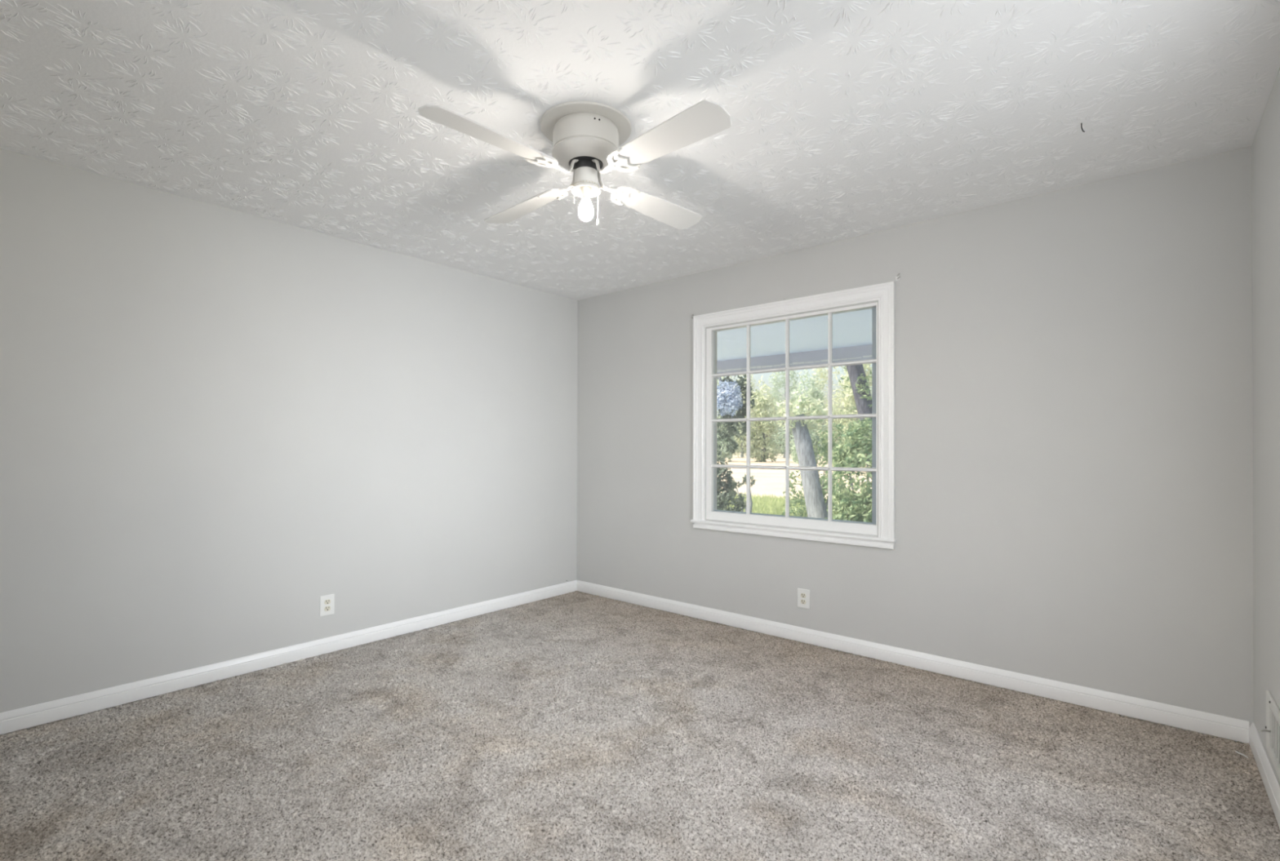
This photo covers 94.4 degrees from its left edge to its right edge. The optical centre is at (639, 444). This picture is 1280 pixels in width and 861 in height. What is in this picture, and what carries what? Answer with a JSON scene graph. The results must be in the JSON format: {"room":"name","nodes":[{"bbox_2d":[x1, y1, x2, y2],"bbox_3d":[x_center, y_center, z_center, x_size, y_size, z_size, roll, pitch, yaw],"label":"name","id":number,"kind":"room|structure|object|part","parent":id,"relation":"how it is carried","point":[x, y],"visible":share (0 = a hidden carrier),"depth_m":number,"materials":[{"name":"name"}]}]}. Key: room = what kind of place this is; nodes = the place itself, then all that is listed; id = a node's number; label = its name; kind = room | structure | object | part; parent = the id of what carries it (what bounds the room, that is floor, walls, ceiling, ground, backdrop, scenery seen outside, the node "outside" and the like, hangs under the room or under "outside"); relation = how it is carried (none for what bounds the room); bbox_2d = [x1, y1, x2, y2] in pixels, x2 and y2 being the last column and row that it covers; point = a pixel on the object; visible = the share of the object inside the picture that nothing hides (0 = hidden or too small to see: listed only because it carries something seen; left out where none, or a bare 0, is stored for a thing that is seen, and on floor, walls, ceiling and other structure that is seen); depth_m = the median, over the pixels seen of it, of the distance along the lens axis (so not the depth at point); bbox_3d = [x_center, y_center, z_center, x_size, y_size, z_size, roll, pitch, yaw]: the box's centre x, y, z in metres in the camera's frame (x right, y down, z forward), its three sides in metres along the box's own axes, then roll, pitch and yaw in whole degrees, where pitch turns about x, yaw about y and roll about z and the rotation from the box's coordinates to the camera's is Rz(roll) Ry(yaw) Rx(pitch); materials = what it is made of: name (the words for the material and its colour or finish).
{"room":"empty bedroom","nodes":[
{"label":"empty bedroom","id":0,"kind":"room"},
{"bbox_2d":[0,148,577,734],"bbox_3d":[-1.780,0.067,3.622,0.140,2.590,3.980,0,0,40],"label":"wall","id":1,"kind":"structure","parent":0,"point":[217,423],"depth_m":3.12,"materials":[{"name":"grey paint"}]},
{"bbox_2d":[0,580,577,734],"bbox_3d":[-1.724,1.170,3.565,0.015,0.088,3.700,0,0,40],"label":"baseboard","id":2,"kind":"structure","parent":1,"relation":"attached to","point":[11,721],"depth_m":3.12,"materials":[{"name":"white paint"}]},
{"bbox_2d":[320,594,334,617],"bbox_3d":[-1.823,0.936,3.454,0.009,0.118,0.080,0,0,40],"label":"wall outlet","id":3,"kind":"object","parent":1,"relation":"attached to","point":[327,602],"visible":1,"depth_m":3.45,"materials":[{"name":"white plastic"}]},
{"bbox_2d":[324,599,330,604],"bbox_3d":[-1.821,0.916,3.452,0.003,0.027,0.035,0,0,40],"label":"receptacle","id":4,"kind":"object","parent":3,"relation":"attached to","point":[326,602],"depth_m":3.45,"materials":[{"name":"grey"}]},
{"bbox_2d":[324,606,330,611],"bbox_3d":[-1.821,0.955,3.452,0.003,0.027,0.035,0,0,40],"label":"receptacle","id":5,"kind":"object","parent":3,"relation":"attached to","point":[326,608],"depth_m":3.45,"materials":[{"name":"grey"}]},
{"bbox_2d":[0,0,1279,300],"bbox_3d":[-0.208,-1.306,2.300,3.973,0.153,3.700,0,0,40],"label":"ceiling","id":6,"kind":"structure","parent":0,"point":[850,118],"depth_m":2.12,"materials":[{"name":"white paint"}]},
{"bbox_2d":[417,99,731,229],"bbox_3d":[-0.209,-1.042,2.298,0.994,0.380,0.994,0,0,-1],"label":"ceiling fan","id":7,"kind":"object","parent":6,"relation":"hanging from","point":[586,137],"visible":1,"depth_m":2.18,"materials":[{"name":"white metal"}]},
{"bbox_3d":[-0.494,-1.039,2.006,0.136,0.034,0.508,0,0,44],"label":"blade","id":8,"kind":"part","parent":7,"relation":"part of","materials":[{"name":"white wood"}]},
{"bbox_3d":[-0.501,-1.035,2.583,0.508,0.034,0.136,0,0,44],"label":"blade","id":9,"kind":"part","parent":7,"relation":"part of","materials":[{"name":"white wood"}]},
{"bbox_3d":[-0.209,-1.228,2.299,0.356,0.009,0.356,0,0,40],"label":"ceiling plate","id":10,"kind":"part","parent":7,"relation":"part of","materials":[{"name":"white metal"}]},
{"bbox_2d":[581,186,591,197],"bbox_3d":[-0.210,-0.981,2.298,0.038,0.034,0.038,0,0,40],"label":"socket","id":11,"kind":"object","parent":7,"relation":"attached to","point":[585,190],"depth_m":2.28,"materials":[{"name":"beige ceramic"}]},
{"bbox_3d":[-0.210,-0.959,2.298,0.033,0.022,0.033,0,0,40],"label":"bulb","id":12,"kind":"part","parent":7,"relation":"part of","materials":[{"name":"white glass"}]},
{"bbox_3d":[-0.163,-0.938,2.297,0.004,0.116,0.003,0,0,40],"label":"pull chain","id":13,"kind":"part","parent":7,"relation":"part of","materials":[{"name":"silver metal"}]},
{"bbox_3d":[0.076,-1.034,2.590,0.136,0.034,0.508,0,0,44],"label":"blade","id":14,"kind":"part","parent":7,"relation":"part of","materials":[{"name":"white wood"}]},
{"bbox_3d":[0.083,-1.037,2.013,0.508,0.034,0.136,0,0,44],"label":"blade","id":15,"kind":"part","parent":7,"relation":"part of","materials":[{"name":"white wood"}]},
{"bbox_2d":[0,591,1279,860],"bbox_3d":[-0.215,1.214,2.285,3.973,0.023,3.706,0,0,40],"label":"floor","id":16,"kind":"structure","parent":0,"point":[576,726],"depth_m":2.25,"materials":[{"name":"beige carpet"}]},
{"bbox_2d":[576,146,1253,743],"bbox_3d":[1.030,0.074,3.755,3.973,2.590,0.140,0,0,40],"label":"wall","id":17,"kind":"structure","parent":0,"point":[1073,426],"depth_m":2.94,"materials":[{"name":"grey paint"}]},
{"bbox_2d":[690,281,896,549],"bbox_3d":[0.929,-0.163,3.796,1.388,1.501,0.132,0,0,40],"label":"window","id":18,"kind":"structure","parent":17,"relation":"in","point":[884,293],"depth_m":3.65,"materials":[{"name":"white paint"}]},
{"bbox_3d":[0.904,0.539,3.765,1.388,0.020,0.062,0,0,40],"label":"sill","id":19,"kind":"part","parent":18,"relation":"part of","materials":[{"name":"white paint"}]},
{"bbox_3d":[0.967,-0.148,3.834,1.173,1.333,0.025,0,0,40],"label":"storm frame","id":20,"kind":"part","parent":18,"relation":"part of","materials":[{"name":"white"}]},
{"bbox_2d":[797,588,809,609],"bbox_3d":[1.012,0.953,3.666,0.080,0.118,0.009,0,0,40],"label":"wall outlet","id":21,"kind":"object","parent":17,"relation":"attached to","point":[803,595],"visible":1,"depth_m":3.66,"materials":[{"name":"white plastic"}]},
{"bbox_2d":[800,593,805,598],"bbox_3d":[1.010,0.933,3.664,0.035,0.027,0.003,0,0,40],"label":"receptacle","id":22,"kind":"object","parent":21,"relation":"attached to","point":[802,595],"depth_m":3.66,"materials":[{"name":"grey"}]},
{"bbox_2d":[895,273,900,280],"bbox_3d":[1.442,-0.939,3.309,0.031,0.034,0.020,0,0,40],"label":"curtain bracket","id":23,"kind":"object","parent":17,"relation":"attached to","point":[897,277],"visible":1,"depth_m":3.31,"materials":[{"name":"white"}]},
{"bbox_2d":[576,580,1249,743],"bbox_3d":[0.978,1.177,3.690,3.946,0.088,0.015,0,0,40],"label":"baseboard","id":24,"kind":"structure","parent":17,"relation":"attached to","point":[1221,726],"depth_m":3.07,"materials":[{"name":"white paint"}]},
{"bbox_2d":[1251,67,1279,786],"bbox_3d":[1.356,0.059,0.961,0.140,2.590,3.980,0,0,40],"label":"wall","id":25,"kind":"structure","parent":0,"point":[1265,147],"depth_m":2.15,"materials":[{"name":"grey paint"}]},
{"bbox_2d":[1248,722,1279,828],"bbox_3d":[1.294,1.162,1.004,0.015,0.088,3.700,0,0,40],"label":"baseboard","id":26,"kind":"structure","parent":25,"relation":"attached to","point":[1272,787],"depth_m":2.10,"materials":[{"name":"white paint"}]},
{"bbox_2d":[1259,690,1279,779],"bbox_3d":[2.105,0.974,1.977,0.037,0.205,0.360,0,0,40],"label":"air vent","id":27,"kind":"object","parent":25,"relation":"in","point":[1273,712],"visible":1,"depth_m":2.01,"materials":[{"name":"white metal"}]},
{"bbox_3d":[2.163,0.991,2.050,0.037,0.010,0.009,0,0,-4],"label":"lever","id":28,"kind":"part","parent":27,"relation":"part of","materials":[{"name":"silver metal"}]},
{"bbox_3d":[2.115,0.974,1.968,0.010,0.205,0.360,0,0,40],"label":"register frame","id":29,"kind":"part","parent":27,"relation":"part of","materials":[{"name":"white metal"}]},
{"label":"outside","id":30,"kind":"structure","parent":0,"visible":0},
{"bbox_2d":[716,453,871,499],"bbox_3d":[38.298,2.466,104.818,250.000,0.300,177.500,0,0,40],"label":"ground","id":31,"kind":"structure","parent":30,"point":[772,482],"depth_m":33.29,"materials":[{"name":"white concrete"}]},
{"bbox_2d":[716,376,741,462],"bbox_3d":[9.833,-3.574,70.426,3.914,11.735,4.480,0,0,-24],"label":"tree","id":32,"kind":"object","parent":31,"relation":"on","point":[723,455],"visible":0.13,"depth_m":69.62,"materials":[{"name":"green plant"}]},
{"bbox_2d":[729,373,755,457],"bbox_3d":[17.940,-6.257,102.878,6.509,17.998,5.909,0,0,40],"label":"tree","id":33,"kind":"object","parent":31,"relation":"on","point":[742,448],"visible":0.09,"depth_m":102.07,"materials":[{"name":"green plant"}]},
{"bbox_2d":[744,376,781,462],"bbox_3d":[14.696,-2.776,70.199,4.634,11.007,4.191,0,0,40],"label":"tree","id":34,"kind":"object","parent":31,"relation":"on","point":[759,447],"visible":0.84,"depth_m":69.45,"materials":[{"name":"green plant"}]},
{"bbox_2d":[767,370,800,457],"bbox_3d":[24.553,-6.665,100.006,6.141,18.738,6.297,0,0,40],"label":"tree","id":35,"kind":"object","parent":31,"relation":"on","point":[782,433],"visible":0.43,"depth_m":99.44,"materials":[{"name":"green plant"}]},
{"bbox_2d":[789,368,827,463],"bbox_3d":[18.032,-2.821,63.426,4.058,10.892,4.177,0,0,40],"label":"tree","id":36,"kind":"object","parent":31,"relation":"on","point":[815,393],"visible":0.27,"depth_m":62.76,"materials":[{"name":"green plant"}]},
{"bbox_2d":[810,365,850,457],"bbox_3d":[29.183,-6.555,90.640,6.085,19.616,5.821,0,0,40],"label":"tree","id":37,"kind":"object","parent":31,"relation":"on","point":[837,421],"visible":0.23,"depth_m":89.75,"materials":[{"name":"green plant"}]},
{"bbox_2d":[833,363,871,463],"bbox_3d":[22.290,-3.641,61.162,4.272,12.497,4.067,0,0,-1],"label":"tree","id":38,"kind":"object","parent":31,"relation":"on","point":[846,402],"visible":0.23,"depth_m":60.65,"materials":[{"name":"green plant"}]},
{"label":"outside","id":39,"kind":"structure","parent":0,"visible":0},
{"bbox_3d":[-4.068,1.831,16.267,100.000,0.300,12.359,0,0,40],"label":"ground","id":40,"kind":"structure","parent":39,"visible":0},
{"bbox_2d":[716,457,746,511],"bbox_3d":[1.308,0.942,10.762,1.391,1.462,0.963,0,0,40],"label":"leafy shrub","id":41,"kind":"object","parent":40,"relation":"on","point":[723,498],"visible":0.35,"depth_m":10.54,"materials":[{"name":"green plant"}]},
{"bbox_2d":[716,374,757,463],"bbox_3d":[0.551,-1.446,13.166,3.472,6.349,3.540,0,0,-1],"label":"tree","id":42,"kind":"object","parent":40,"relation":"on","point":[729,398],"visible":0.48,"depth_m":11.68,"materials":[{"name":"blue plant"}]},
{"bbox_2d":[731,474,757,512],"bbox_3d":[2.012,1.125,11.799,0.273,1.107,0.873,0,0,-18],"label":"leafy sprig","id":43,"kind":"object","parent":40,"relation":"on","point":[752,477],"visible":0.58,"depth_m":11.58,"materials":[{"name":"green plant"}]},
{"bbox_3d":[2.048,1.191,11.765,0.096,0.975,0.606,0,0,-18],"label":"stem","id":44,"kind":"part","parent":43,"relation":"part of","materials":[{"name":"green plant"}]},
{"bbox_2d":[724,493,862,519],"bbox_3d":[3.610,1.588,15.819,7.708,0.220,5.113,0,0,40],"label":"grass","id":45,"kind":"structure","parent":40,"relation":"on","point":[766,505],"depth_m":15.32,"materials":[{"name":"green plant"}]},
{"bbox_2d":[772,391,834,519],"bbox_3d":[2.939,0.421,10.578,1.164,2.710,0.988,0,0,20],"label":"leaning tree","id":46,"kind":"object","parent":40,"relation":"on","point":[815,506],"visible":0.78,"depth_m":10.34,"materials":[{"name":"grey plant"}]},
{"bbox_2d":[781,422,852,518],"bbox_3d":[3.298,0.673,11.240,1.501,2.217,1.043,0,0,40],"label":"leafy shrub","id":47,"kind":"object","parent":40,"relation":"on","point":[840,427],"visible":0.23,"depth_m":11.19,"materials":[{"name":"green plant"}]},
{"bbox_3d":[3.336,0.852,11.237,0.774,1.665,0.305,0,0,40],"label":"stem","id":48,"kind":"part","parent":47,"relation":"part of","materials":[{"name":"grey plant"}]},
{"bbox_2d":[820,417,871,522],"bbox_3d":[3.479,0.694,9.188,1.417,2.308,1.247,0,0,40],"label":"leafy shrub","id":49,"kind":"object","parent":40,"relation":"on","point":[851,505],"visible":0.48,"depth_m":9.10,"materials":[{"name":"green plant"}]},
{"bbox_3d":[3.419,0.762,9.265,0.492,1.812,0.305,0,0,40],"label":"stem","id":50,"kind":"part","parent":49,"relation":"part of","materials":[{"name":"green plant"}]},
{"bbox_2d":[838,364,871,474],"bbox_3d":[4.055,-1.856,11.270,3.880,7.244,4.430,0,0,40],"label":"tree","id":51,"kind":"object","parent":40,"relation":"on","point":[860,385],"visible":0.04,"depth_m":11.04,"materials":[{"name":"green plant"}]},
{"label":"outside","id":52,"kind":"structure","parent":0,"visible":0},
{"bbox_2d":[716,308,871,373],"bbox_3d":[1.068,-1.081,5.713,11.900,0.339,2.880,0,0,40],"label":"porch roof","id":53,"kind":"structure","parent":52,"point":[851,331],"depth_m":6.21,"materials":[{"name":"blue"}]}
]}

